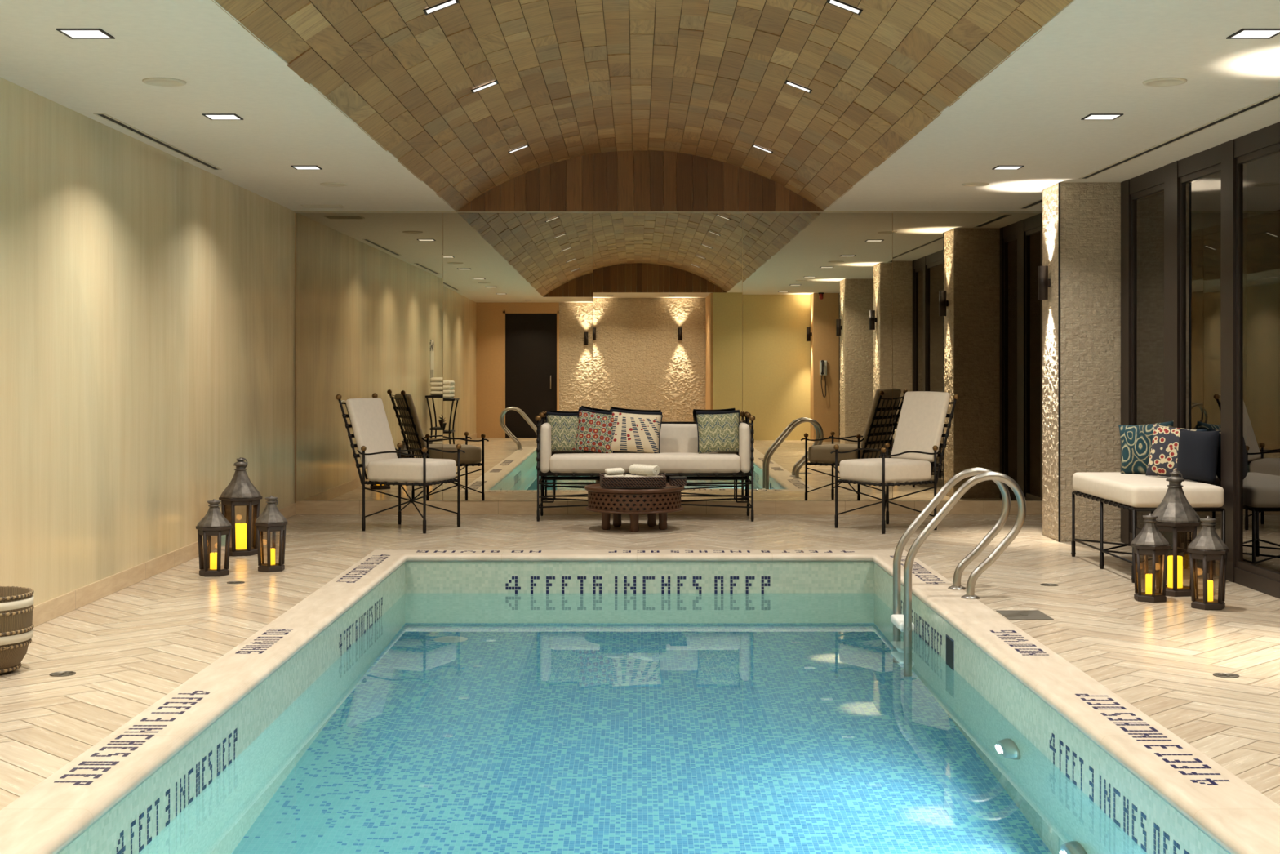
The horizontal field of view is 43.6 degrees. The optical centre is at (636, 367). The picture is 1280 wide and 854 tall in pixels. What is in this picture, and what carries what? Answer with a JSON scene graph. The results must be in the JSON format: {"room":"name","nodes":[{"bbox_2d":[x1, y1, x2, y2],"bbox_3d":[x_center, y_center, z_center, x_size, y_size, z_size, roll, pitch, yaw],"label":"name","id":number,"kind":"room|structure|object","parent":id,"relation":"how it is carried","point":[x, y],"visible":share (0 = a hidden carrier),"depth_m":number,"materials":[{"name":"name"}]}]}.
{"room":"indoor swimming pool","nodes":[
{"label":"indoor swimming pool","id":0,"kind":"room"},
{"bbox_2d":[0,77,294,605],"bbox_3d":[-3.035,-0.090,5.350,0.150,2.720,17.300,0,0,0],"label":"wall","id":1,"kind":"structure","parent":0,"point":[147,294],"depth_m":9.17,"materials":[{"name":"paint"}]},
{"bbox_2d":[32,502,296,627],"bbox_3d":[-2.954,1.220,5.275,0.012,0.100,17.150,0,0,0],"label":"baseboard","id":2,"kind":"structure","parent":1,"relation":"attached to","point":[43,612],"depth_m":9.06,"materials":[{"name":"wood"}]},
{"bbox_2d":[294,146,893,502],"bbox_3d":[0.335,-0.490,13.925,6.590,3.520,0.150,0,0,0],"label":"wall","id":3,"kind":"structure","parent":0,"point":[632,147],"depth_m":13.85,"materials":[{"name":"beige paint"}]},
{"bbox_2d":[296,213,443,500],"bbox_3d":[-2.313,-0.093,13.841,1.267,2.488,0.006,0,0,0],"label":"mirror panel","id":4,"kind":"object","parent":3,"relation":"attached to","point":[370,286],"visible":1,"depth_m":13.84,"materials":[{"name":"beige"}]},
{"bbox_2d":[422,0,458,15],"bbox_3d":[-0.918,-1.693,7.500,0.158,0.065,0.092,0,0,0],"label":"recessed light","id":5,"kind":"object","parent":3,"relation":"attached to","point":[443,5],"visible":1,"depth_m":7.50,"materials":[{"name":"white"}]},
{"bbox_2d":[471,80,498,93],"bbox_3d":[-0.918,-1.693,9.650,0.158,0.065,0.092,0,0,0],"label":"recessed light","id":6,"kind":"object","parent":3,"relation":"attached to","point":[495,82],"visible":1,"depth_m":9.64,"materials":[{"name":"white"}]},
{"bbox_2d":[473,82,496,92],"bbox_3d":[-0.919,-1.694,9.650,0.145,0.004,0.070,-21,0,0],"label":"diffuser","id":7,"kind":"object","parent":6,"relation":"attached to","point":[491,84],"depth_m":9.65,"materials":[{"name":"white plastic"}]},
{"bbox_2d":[443,213,592,500],"bbox_3d":[-1.030,-0.093,13.841,1.293,2.488,0.012,0,0,0],"label":"mirror panel","id":8,"kind":"object","parent":3,"relation":"attached to","point":[517,287],"visible":0.86,"depth_m":13.84,"materials":[{"name":"beige"}]},
{"bbox_2d":[507,144,528,154],"bbox_3d":[-0.918,-1.693,12.400,0.158,0.065,0.092,0,0,0],"label":"recessed light","id":9,"kind":"object","parent":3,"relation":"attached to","point":[526,145],"visible":1,"depth_m":12.39,"materials":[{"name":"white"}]},
{"bbox_2d":[509,145,527,152],"bbox_3d":[-0.919,-1.694,12.400,0.145,0.004,0.070,-21,0,0],"label":"diffuser","id":10,"kind":"object","parent":9,"relation":"attached to","point":[525,146],"depth_m":12.39,"materials":[{"name":"white plastic"}]},
{"bbox_2d":[457,150,823,211],"bbox_3d":[0.028,-1.615,13.840,3.183,0.530,0.020,0,0,0],"label":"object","id":11,"kind":"structure","parent":3,"relation":"attached to","point":[703,184],"depth_m":13.83,"materials":[{"name":"brown wood"}]},
{"bbox_2d":[211,0,1072,211],"bbox_3d":[0.028,-1.643,6.375,3.257,0.595,14.950,0,0,0],"label":"vaulted ceiling","id":12,"kind":"structure","parent":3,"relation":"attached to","point":[704,78],"depth_m":9.06,"materials":[{"name":"brown wood"}]},
{"bbox_2d":[751,144,773,154],"bbox_3d":[0.973,-1.693,12.400,0.158,0.065,0.092,0,0,0],"label":"recessed light","id":13,"kind":"object","parent":12,"relation":"in","point":[753,145],"visible":1,"depth_m":12.39,"materials":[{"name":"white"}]},
{"bbox_2d":[753,145,771,152],"bbox_3d":[0.974,-1.694,12.400,0.145,0.004,0.070,21,0,0],"label":"diffuser","id":14,"kind":"object","parent":13,"relation":"attached to","point":[755,146],"depth_m":12.39,"materials":[{"name":"white plastic"}]},
{"bbox_2d":[784,80,812,93],"bbox_3d":[0.973,-1.693,9.650,0.158,0.065,0.092,0,0,0],"label":"recessed light","id":15,"kind":"object","parent":12,"relation":"in","point":[788,82],"visible":1,"depth_m":9.64,"materials":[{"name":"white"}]},
{"bbox_2d":[786,82,809,92],"bbox_3d":[0.974,-1.694,9.650,0.145,0.004,0.070,21,0,0],"label":"diffuser","id":16,"kind":"object","parent":15,"relation":"attached to","point":[792,84],"depth_m":9.65,"materials":[{"name":"white plastic"}]},
{"bbox_2d":[592,213,742,500],"bbox_3d":[0.265,-0.093,13.841,1.291,2.488,0.006,0,0,0],"label":"mirror panel","id":17,"kind":"object","parent":3,"relation":"attached to","point":[667,287],"visible":0.79,"depth_m":13.84,"materials":[{"name":"beige"}]},
{"bbox_2d":[294,211,1042,213],"bbox_3d":[0.285,-1.344,13.840,6.490,0.012,0.020,0,0,0],"label":"trim","id":18,"kind":"structure","parent":3,"relation":"attached to","point":[295,211],"depth_m":13.83,"materials":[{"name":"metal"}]},
{"bbox_2d":[296,500,1042,514],"bbox_3d":[0.291,1.211,13.844,6.478,0.118,0.012,0,0,0],"label":"baseboard","id":19,"kind":"structure","parent":3,"relation":"attached to","point":[303,507],"depth_m":13.84,"materials":[{"name":"stone"}]},
{"bbox_2d":[742,213,892,500],"bbox_3d":[1.561,-0.093,13.841,1.295,2.488,0.008,0,0,0],"label":"mirror panel","id":20,"kind":"object","parent":3,"relation":"attached to","point":[817,287],"visible":1,"depth_m":13.84,"materials":[{"name":"beige"}]},
{"bbox_2d":[826,0,862,15],"bbox_3d":[0.973,-1.693,7.500,0.158,0.065,0.092,0,0,0],"label":"recessed light","id":21,"kind":"object","parent":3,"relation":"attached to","point":[842,5],"visible":1,"depth_m":7.50,"materials":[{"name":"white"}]},
{"bbox_2d":[892,213,1042,500],"bbox_3d":[2.870,-0.093,13.841,1.317,2.488,0.008,0,0,0],"label":"mirror panel","id":22,"kind":"object","parent":3,"relation":"attached to","point":[967,308],"visible":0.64,"depth_m":13.84,"materials":[{"name":"beige"}]},
{"bbox_2d":[0,0,1279,211],"bbox_3d":[0.335,-1.410,5.275,6.590,0.120,17.150,0,0,0],"label":"ceiling","id":23,"kind":"structure","parent":0,"point":[1093,56],"depth_m":8.00,"materials":[{"name":"paint"}]},
{"bbox_2d":[56,28,115,39],"bbox_3d":[-2.225,-1.347,6.460,0.177,0.006,0.177,0,0,0],"label":"recessed light","id":24,"kind":"object","parent":23,"relation":"in","point":[73,33],"visible":1,"depth_m":6.45,"materials":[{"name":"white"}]},
{"bbox_2d":[60,30,110,38],"bbox_3d":[-2.225,-1.348,6.460,0.155,0.004,0.155,0,0,0],"label":"diffuser","id":25,"kind":"object","parent":24,"relation":"attached to","point":[70,33],"depth_m":6.45,"materials":[{"name":"white plastic"}]},
{"bbox_2d":[93,113,222,169],"bbox_3d":[-2.855,-1.347,9.690,0.059,0.005,2.404,0,0,0],"label":"ceiling vent","id":26,"kind":"object","parent":23,"relation":"in","point":[104,116],"visible":1,"depth_m":9.46,"materials":[{"name":"black metal"}]},
{"bbox_2d":[142,77,186,86],"bbox_3d":[-2.230,-1.346,7.550,0.200,0.008,0.200,0,0,0],"label":"ceiling speaker","id":27,"kind":"object","parent":23,"relation":"attached to","point":[159,82],"visible":1,"depth_m":7.54},
{"bbox_2d":[202,113,243,119],"bbox_3d":[-2.225,-1.347,8.600,0.177,0.006,0.177,0,0,0],"label":"recessed light","id":28,"kind":"object","parent":23,"relation":"in","point":[211,116],"visible":1,"depth_m":8.59,"materials":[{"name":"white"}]},
{"bbox_2d":[205,115,239,119],"bbox_3d":[-2.225,-1.348,8.600,0.155,0.004,0.155,0,0,0],"label":"diffuser","id":29,"kind":"object","parent":28,"relation":"attached to","point":[211,117],"depth_m":8.60,"materials":[{"name":"white plastic"}]},
{"bbox_2d":[290,165,322,169],"bbox_3d":[-2.225,-1.347,10.780,0.177,0.006,0.177,0,0,0],"label":"recessed light","id":30,"kind":"object","parent":23,"relation":"in","point":[297,167],"visible":1,"depth_m":10.78,"materials":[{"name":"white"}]},
{"bbox_2d":[293,166,319,168],"bbox_3d":[-2.225,-1.348,10.780,0.155,0.004,0.155,0,0,0],"label":"diffuser","id":31,"kind":"object","parent":30,"relation":"attached to","point":[295,167],"depth_m":10.78,"materials":[{"name":"white plastic"}]},
{"bbox_2d":[320,182,347,186],"bbox_3d":[-2.230,-1.346,11.770,0.200,0.008,0.200,0,0,0],"label":"ceiling speaker","id":32,"kind":"object","parent":23,"relation":"attached to","point":[332,184],"visible":1,"depth_m":11.76},
{"bbox_2d":[961,182,989,186],"bbox_3d":[2.490,-1.346,11.770,0.200,0.008,0.200,0,0,0],"label":"ceiling speaker","id":33,"kind":"object","parent":23,"relation":"attached to","point":[969,184],"visible":1,"depth_m":11.77},
{"bbox_2d":[991,165,1024,169],"bbox_3d":[2.500,-1.347,10.780,0.177,0.006,0.177,0,0,0],"label":"recessed light","id":34,"kind":"object","parent":23,"relation":"in","point":[997,167],"visible":1,"depth_m":10.78,"materials":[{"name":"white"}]},
{"bbox_2d":[995,166,1021,168],"bbox_3d":[2.500,-1.348,10.780,0.155,0.004,0.155,0,0,0],"label":"diffuser","id":35,"kind":"object","parent":34,"relation":"attached to","point":[997,167],"depth_m":10.78,"materials":[{"name":"white plastic"}]},
{"bbox_2d":[1018,198,1042,208],"bbox_3d":[3.270,-1.347,12.950,0.074,0.005,1.224,0,0,0],"label":"ceiling vent","id":36,"kind":"object","parent":23,"relation":"in","point":[1040,201],"visible":0.51,"depth_m":13.21,"materials":[{"name":"black metal"}]},
{"bbox_2d":[1080,113,1123,119],"bbox_3d":[2.500,-1.347,8.600,0.177,0.006,0.177,0,0,0],"label":"recessed light","id":37,"kind":"object","parent":23,"relation":"in","point":[1092,116],"visible":1,"depth_m":8.59,"materials":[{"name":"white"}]},
{"bbox_2d":[1085,115,1119,119],"bbox_3d":[2.500,-1.348,8.600,0.155,0.004,0.155,0,0,0],"label":"diffuser","id":38,"kind":"object","parent":37,"relation":"attached to","point":[1089,117],"depth_m":8.60,"materials":[{"name":"white plastic"}]},
{"bbox_2d":[1142,77,1186,86],"bbox_3d":[2.490,-1.346,7.550,0.200,0.008,0.200,0,0,0],"label":"ceiling speaker","id":39,"kind":"object","parent":23,"relation":"attached to","point":[1165,82],"visible":1,"depth_m":7.54},
{"bbox_2d":[1078,92,1279,178],"bbox_3d":[3.180,-1.347,9.450,0.059,0.005,3.924,0,0,0],"label":"ceiling vent","id":40,"kind":"object","parent":23,"relation":"in","point":[1276,96],"visible":1,"depth_m":9.19,"materials":[{"name":"black metal"}]},
{"bbox_2d":[1226,28,1279,39],"bbox_3d":[2.500,-1.347,6.460,0.177,0.006,0.177,0,0,0],"label":"recessed light","id":41,"kind":"object","parent":23,"relation":"in","point":[1244,33],"visible":1,"depth_m":6.45,"materials":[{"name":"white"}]},
{"bbox_2d":[1231,30,1279,38],"bbox_3d":[2.500,-1.348,6.460,0.155,0.004,0.155,0,0,0],"label":"diffuser","id":42,"kind":"object","parent":41,"relation":"attached to","point":[1241,33],"depth_m":6.46,"materials":[{"name":"white plastic"}]},
{"bbox_2d":[0,514,1279,809],"bbox_3d":[0.285,1.330,5.275,6.490,0.120,17.150,0,0,0],"label":"floor","id":43,"kind":"structure","parent":0,"point":[128,648],"depth_m":8.23,"materials":[{"name":"stone"}]},
{"bbox_2d":[0,586,34,674],"bbox_3d":[-2.725,1.104,6.680,0.389,0.333,0.389,0,0,23],"label":"wicker basket","id":44,"kind":"object","parent":43,"relation":"on","point":[16,606],"visible":1,"depth_m":6.61,"materials":[{"name":"brown wicker"}]},
{"bbox_2d":[49,671,75,676],"bbox_3d":[-2.380,1.268,6.630,0.104,0.004,0.104,0,0,0],"label":"floor drain","id":45,"kind":"object","parent":43,"relation":"on","point":[60,673],"visible":1,"depth_m":6.63,"materials":[{"name":"metal"}]},
{"bbox_2d":[195,498,232,576],"bbox_3d":[-2.590,1.038,9.800,0.222,0.465,0.206,0,0,-6],"label":"lantern","id":46,"kind":"object","parent":43,"relation":"on","point":[214,522],"visible":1,"depth_m":9.76,"materials":[{"name":"brown metal"}]},
{"bbox_2d":[209,551,217,568],"bbox_3d":[-2.590,1.179,9.800,0.050,0.106,0.050,0,0,0],"label":"candle","id":47,"kind":"object","parent":46,"relation":"in","point":[213,556],"visible":1,"depth_m":9.78,"materials":[{"name":"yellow wax"}]},
{"bbox_2d":[226,581,244,583],"bbox_3d":[-2.370,1.268,9.450,0.104,0.004,0.104,0,0,0],"label":"floor drain","id":48,"kind":"object","parent":43,"relation":"on","point":[228,582],"visible":1,"depth_m":9.45,"materials":[{"name":"metal"}]},
{"bbox_2d":[218,457,262,555],"bbox_3d":[-2.695,0.940,10.880,0.290,0.660,0.270,0,0,-17],"label":"lantern","id":49,"kind":"object","parent":43,"relation":"on","point":[240,491],"visible":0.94,"depth_m":10.82,"materials":[{"name":"brown metal"}]},
{"bbox_2d":[235,523,246,549],"bbox_3d":[-2.695,1.142,10.880,0.079,0.180,0.079,0,0,0],"label":"candle","id":50,"kind":"object","parent":49,"relation":"in","point":[240,528],"visible":1,"depth_m":10.85,"materials":[{"name":"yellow wax"}]},
{"bbox_2d":[254,495,287,572],"bbox_3d":[-2.290,1.035,10.020,0.213,0.470,0.198,0,0,-32],"label":"lantern","id":51,"kind":"object","parent":43,"relation":"on","point":[271,519],"visible":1,"depth_m":9.97,"materials":[{"name":"brown metal"}]},
{"bbox_2d":[270,546,275,564],"bbox_3d":[-2.290,1.179,10.020,0.048,0.107,0.048,0,0,0],"label":"candle","id":52,"kind":"object","parent":51,"relation":"on","point":[272,550],"visible":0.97,"depth_m":10.00,"materials":[{"name":"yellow wax"}]},
{"bbox_2d":[335,392,465,533],"bbox_3d":[-1.868,0.739,12.652,0.846,1.063,0.594,0,0,22],"label":"armchair","id":53,"kind":"object","parent":43,"relation":"on","point":[377,452],"visible":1,"depth_m":12.54,"materials":[{"name":"fabric"}]},
{"bbox_2d":[346,397,397,468],"bbox_3d":[-2.107,0.518,12.748,0.208,0.554,0.501,0,0,22],"label":"cushion","id":54,"kind":"object","parent":53,"relation":"on","point":[367,416],"depth_m":12.66,"materials":[{"name":"white fabric"}]},
{"bbox_2d":[367,457,456,482],"bbox_3d":[-1.771,0.808,12.613,0.539,0.183,0.539,0,0,22],"label":"seat cushion","id":55,"kind":"object","parent":53,"relation":"on","point":[379,469],"depth_m":12.41,"materials":[{"name":"white fabric"}]},
{"bbox_2d":[584,483,684,532],"bbox_3d":[-0.020,1.101,12.620,0.790,0.338,0.790,0,0,0],"label":"coffee table","id":56,"kind":"object","parent":43,"relation":"on","point":[633,501],"visible":0.98,"depth_m":12.34,"materials":[{"name":"brown wood"}]},
{"bbox_2d":[599,472,666,487],"bbox_3d":[-0.035,0.879,12.600,0.524,0.101,0.356,0,0,-3],"label":"woven tray","id":57,"kind":"object","parent":56,"relation":"on","point":[605,482],"visible":0.95,"depth_m":12.43,"materials":[{"name":"wicker"}]},
{"bbox_2d":[623,474,643,476],"bbox_3d":[-0.028,0.881,12.591,0.066,0.068,0.251,0,0,-33],"label":"rolled towel","id":58,"kind":"object","parent":57,"relation":"in","point":[626,475],"visible":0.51,"depth_m":12.61,"materials":[{"name":"white fabric"}]},
{"bbox_2d":[635,474,653,476],"bbox_3d":[0.052,0.881,12.596,0.066,0.068,0.251,0,0,-33],"label":"rolled towel","id":59,"kind":"object","parent":57,"relation":"in","point":[636,474],"visible":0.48,"depth_m":12.59,"materials":[{"name":"white fabric"}]},
{"bbox_2d":[628,463,659,475],"bbox_3d":[0.057,0.803,12.602,0.077,0.080,0.272,0,0,-44],"label":"rolled towel","id":60,"kind":"object","parent":59,"relation":"on","point":[636,468],"visible":1,"depth_m":12.56,"materials":[{"name":"white fabric"}]},
{"bbox_3d":[-0.185,0.898,12.600,0.158,0.040,0.243,0,0,0],"label":"folded towel","id":61,"kind":"object","parent":57,"relation":"in","visible":0},
{"bbox_2d":[604,473,623,476],"bbox_3d":[-0.180,0.856,12.600,0.152,0.040,0.228,-2,0,-3],"label":"folded towel","id":62,"kind":"object","parent":61,"relation":"on","point":[605,474],"visible":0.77,"depth_m":12.49,"materials":[{"name":"white fabric"}]},
{"bbox_2d":[604,467,624,474],"bbox_3d":[-0.176,0.814,12.600,0.146,0.043,0.213,0,0,-6],"label":"folded towel","id":63,"kind":"object","parent":62,"relation":"on","point":[613,470],"visible":1,"depth_m":12.50,"materials":[{"name":"white fabric"}]},
{"bbox_2d":[668,475,687,485],"bbox_3d":[0.325,0.899,12.700,0.130,0.065,0.130,0,0,-6],"label":"lidded box","id":64,"kind":"object","parent":56,"relation":"on","point":[673,480],"visible":1,"depth_m":12.64,"materials":[{"name":"wicker"}]},
{"bbox_2d":[535,412,755,521],"bbox_3d":[0.068,0.827,13.456,1.820,0.887,0.577,0,0,0],"label":"sofa","id":65,"kind":"object","parent":43,"relation":"on","point":[678,453],"visible":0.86,"depth_m":13.24,"materials":[{"name":"metal"}]},
{"bbox_2d":[539,422,552,472],"bbox_3d":[-0.765,0.670,13.460,0.087,0.408,0.464,0,0,0],"label":"cushion","id":66,"kind":"object","parent":65,"relation":"on","point":[545,454],"depth_m":13.24,"materials":[{"name":"white fabric"}]},
{"bbox_2d":[546,411,586,453],"bbox_3d":[-0.601,0.547,13.533,0.348,0.347,0.137,0,0,-7],"label":"throw pillow","id":67,"kind":"object","parent":65,"relation":"on","point":[564,426],"visible":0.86,"depth_m":13.48,"materials":[{"name":"green fabric"}]},
{"bbox_2d":[572,407,613,453],"bbox_3d":[-0.346,0.537,13.496,0.403,0.408,0.153,0,0,7],"label":"throw pillow","id":68,"kind":"object","parent":65,"relation":"on","point":[595,428],"visible":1,"depth_m":13.45,"materials":[{"name":"fabric"}]},
{"bbox_2d":[609,408,662,453],"bbox_3d":[-0.021,0.539,13.471,0.472,0.386,0.157,0,0,4],"label":"throw pillow","id":69,"kind":"object","parent":65,"relation":"on","point":[633,431],"visible":1,"depth_m":13.42,"materials":[{"name":"fabric"}]},
{"bbox_2d":[549,452,741,473],"bbox_3d":[0.068,0.800,13.455,1.600,0.165,0.450,0,0,0],"label":"seat cushion","id":70,"kind":"object","parent":65,"relation":"on","point":[559,462],"depth_m":13.24,"materials":[{"name":"white fabric"}]},
{"bbox_2d":[552,423,737,454],"bbox_3d":[0.068,0.670,13.670,1.586,0.382,0.081,0,0,0],"label":"cushion","id":71,"kind":"object","parent":65,"relation":"on","point":[674,437],"depth_m":13.63,"materials":[{"name":"white fabric"}]},
{"bbox_2d":[695,409,740,453],"bbox_3d":[0.691,0.539,13.484,0.390,0.366,0.150,0,0,-7],"label":"throw pillow","id":72,"kind":"object","parent":65,"relation":"on","point":[718,431],"visible":0.93,"depth_m":13.44,"materials":[{"name":"green fabric"}]},
{"bbox_2d":[737,422,751,472],"bbox_3d":[0.901,0.670,13.460,0.087,0.408,0.464,0,0,0],"label":"cushion","id":73,"kind":"object","parent":65,"relation":"on","point":[744,429],"depth_m":13.24,"materials":[{"name":"white fabric"}]},
{"bbox_2d":[830,391,959,533],"bbox_3d":[2.041,0.731,12.662,0.846,1.079,0.594,0,0,-33],"label":"armchair","id":74,"kind":"object","parent":43,"relation":"on","point":[923,414],"visible":1,"depth_m":12.62,"materials":[{"name":"fabric"}]},
{"bbox_2d":[839,457,931,483],"bbox_3d":[1.954,0.808,12.605,0.539,0.183,0.539,0,0,-33],"label":"seat cushion","id":75,"kind":"object","parent":74,"relation":"on","point":[870,470],"depth_m":12.42,"materials":[{"name":"white fabric"}]},
{"bbox_2d":[891,391,950,462],"bbox_3d":[2.269,0.468,12.812,0.208,0.554,0.501,0,0,-33],"label":"cushion","id":76,"kind":"object","parent":74,"relation":"on","point":[923,414],"depth_m":12.75,"materials":[{"name":"white fabric"}]},
{"bbox_2d":[995,609,1053,619],"bbox_3d":[1.988,1.268,8.210,0.225,0.005,0.300,0,0,0],"label":"lid","id":77,"kind":"object","parent":43,"relation":"on","point":[1009,614],"visible":1,"depth_m":8.19,"materials":[{"name":"metal"}]},
{"bbox_2d":[1040,582,1058,586],"bbox_3d":[2.410,1.268,9.350,0.104,0.004,0.104,0,0,0],"label":"floor drain","id":78,"kind":"object","parent":43,"relation":"on","point":[1045,584],"visible":1,"depth_m":9.35,"materials":[{"name":"metal"}]},
{"bbox_2d":[1042,182,1120,542],"bbox_3d":[3.300,-0.040,11.905,0.460,2.620,0.499,0,0,0],"label":"stone column","id":79,"kind":"structure","parent":43,"relation":"on","point":[1091,211],"depth_m":11.66,"materials":[{"name":"beige stone"}]},
{"bbox_2d":[1038,266,1050,299],"bbox_3d":[3.035,-0.630,11.900,0.103,0.250,0.072,0,0,0],"label":"wall sconce","id":80,"kind":"object","parent":79,"relation":"attached to","point":[1044,282],"visible":1,"depth_m":11.87,"materials":[{"name":"brown metal"}]},
{"bbox_2d":[1057,182,1060,542],"bbox_3d":[3.076,-0.040,11.657,0.011,2.620,0.010,0,0,0],"label":"trim","id":81,"kind":"structure","parent":79,"relation":"attached to","point":[1059,183],"depth_m":11.65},
{"bbox_2d":[1071,471,1225,582],"bbox_3d":[3.200,0.980,10.105,0.562,0.580,1.342,0,0,0],"label":"bench","id":82,"kind":"object","parent":43,"relation":"on","point":[1129,491],"visible":0.77,"depth_m":9.74,"materials":[{"name":"metal"}]},
{"bbox_2d":[1118,420,1173,474],"bbox_3d":[3.326,0.530,10.438,0.390,0.372,0.167,0,0,34],"label":"throw pillow","id":83,"kind":"object","parent":82,"relation":"on","point":[1136,441],"visible":0.61,"depth_m":10.42,"materials":[{"name":"teal fabric"}]},
{"bbox_2d":[1072,471,1224,507],"bbox_3d":[3.200,0.765,10.105,0.562,0.149,1.342,0,0,0],"label":"seat cushion","id":84,"kind":"object","parent":82,"relation":"on","point":[1115,489],"depth_m":9.64,"materials":[{"name":"white fabric"}]},
{"bbox_2d":[1145,424,1206,481],"bbox_3d":[3.393,0.535,10.078,0.151,0.347,0.380,0,0,-44],"label":"throw pillow","id":85,"kind":"object","parent":82,"relation":"on","point":[1162,461],"visible":0.64,"depth_m":10.08,"materials":[{"name":"fabric"}]},
{"bbox_2d":[1176,428,1219,483],"bbox_3d":[3.437,0.539,9.809,0.126,0.318,0.301,0,0,-32],"label":"throw pillow","id":86,"kind":"object","parent":82,"relation":"on","point":[1197,451],"visible":0.95,"depth_m":9.75,"materials":[{"name":"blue fabric"}]},
{"bbox_2d":[1130,513,1170,602],"bbox_3d":[2.800,1.032,8.730,0.216,0.475,0.201,0,0,-26],"label":"lantern","id":87,"kind":"object","parent":43,"relation":"on","point":[1149,541],"visible":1,"depth_m":8.69,"materials":[{"name":"brown metal"}]},
{"bbox_2d":[1145,573,1151,594],"bbox_3d":[2.800,1.176,8.730,0.049,0.112,0.049,0,0,0],"label":"candle","id":88,"kind":"object","parent":87,"relation":"on","point":[1148,576],"visible":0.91,"depth_m":8.71,"materials":[{"name":"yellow wax"}]},
{"bbox_2d":[1151,470,1200,596],"bbox_3d":[3.020,0.922,8.980,0.299,0.695,0.279,0,0,-11],"label":"lantern","id":89,"kind":"object","parent":43,"relation":"on","point":[1175,513],"visible":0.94,"depth_m":8.90,"materials":[{"name":"brown metal"}]},
{"bbox_2d":[1167,555,1182,587],"bbox_3d":[3.020,1.141,8.980,0.081,0.182,0.081,0,0,0],"label":"candle","id":90,"kind":"object","parent":89,"relation":"on","point":[1170,558],"visible":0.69,"depth_m":8.95,"materials":[{"name":"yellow wax"}]},
{"bbox_2d":[1120,121,1279,599],"bbox_3d":[3.578,-0.040,9.480,0.105,2.620,4.360,0,0,0],"label":"window","id":91,"kind":"structure","parent":43,"relation":"on","point":[1200,232],"depth_m":9.79,"materials":[{"name":"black glass"}]},
{"bbox_2d":[1186,515,1229,609],"bbox_3d":[3.020,1.028,8.460,0.222,0.485,0.206,0,0,0],"label":"lantern","id":92,"kind":"object","parent":43,"relation":"on","point":[1207,544],"visible":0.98,"depth_m":8.41,"materials":[{"name":"brown metal"}]},
{"bbox_2d":[1207,579,1213,601],"bbox_3d":[3.020,1.175,8.460,0.050,0.115,0.050,0,0,0],"label":"candle","id":93,"kind":"object","parent":92,"relation":"on","point":[1210,583],"visible":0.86,"depth_m":8.44,"materials":[{"name":"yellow wax"}]},
{"bbox_2d":[1213,672,1239,677],"bbox_3d":[2.430,1.268,6.600,0.104,0.004,0.104,0,0,0],"label":"floor drain","id":94,"kind":"object","parent":43,"relation":"on","point":[1217,674],"visible":1,"depth_m":6.60,"materials":[{"name":"metal"}]},
{"bbox_2d":[58,561,1229,853],"bbox_3d":[0.018,2.005,5.840,3.427,1.370,10.320,0,0,0],"label":"wall","id":95,"kind":"structure","parent":0,"point":[1148,820],"depth_m":7.39,"materials":[{"name":"tile"}]},
{"bbox_2d":[0,550,1279,853],"bbox_3d":[0.018,1.304,5.840,3.687,0.073,10.580,0,0,0],"label":"pool coping","id":96,"kind":"object","parent":95,"relation":"on","point":[48,817],"visible":0.95,"depth_m":5.93,"materials":[{"name":"stone"}]},
{"bbox_2d":[890,467,1026,646],"bbox_3d":[1.797,1.447,9.000,0.695,1.746,0.474,0,0,0],"label":"pool ladder","id":97,"kind":"object","parent":96,"relation":"attached to","point":[901,622],"visible":0.62,"depth_m":8.81,"materials":[{"name":"metal"}]},
{"bbox_2d":[137,592,1147,853],"bbox_3d":[0.018,1.533,5.840,3.187,0.001,10.080,0,0,0],"label":"pool water","id":98,"kind":"object","parent":95,"relation":"in","point":[456,722],"visible":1,"depth_m":6.46,"materials":[{"name":"blue liquid"}]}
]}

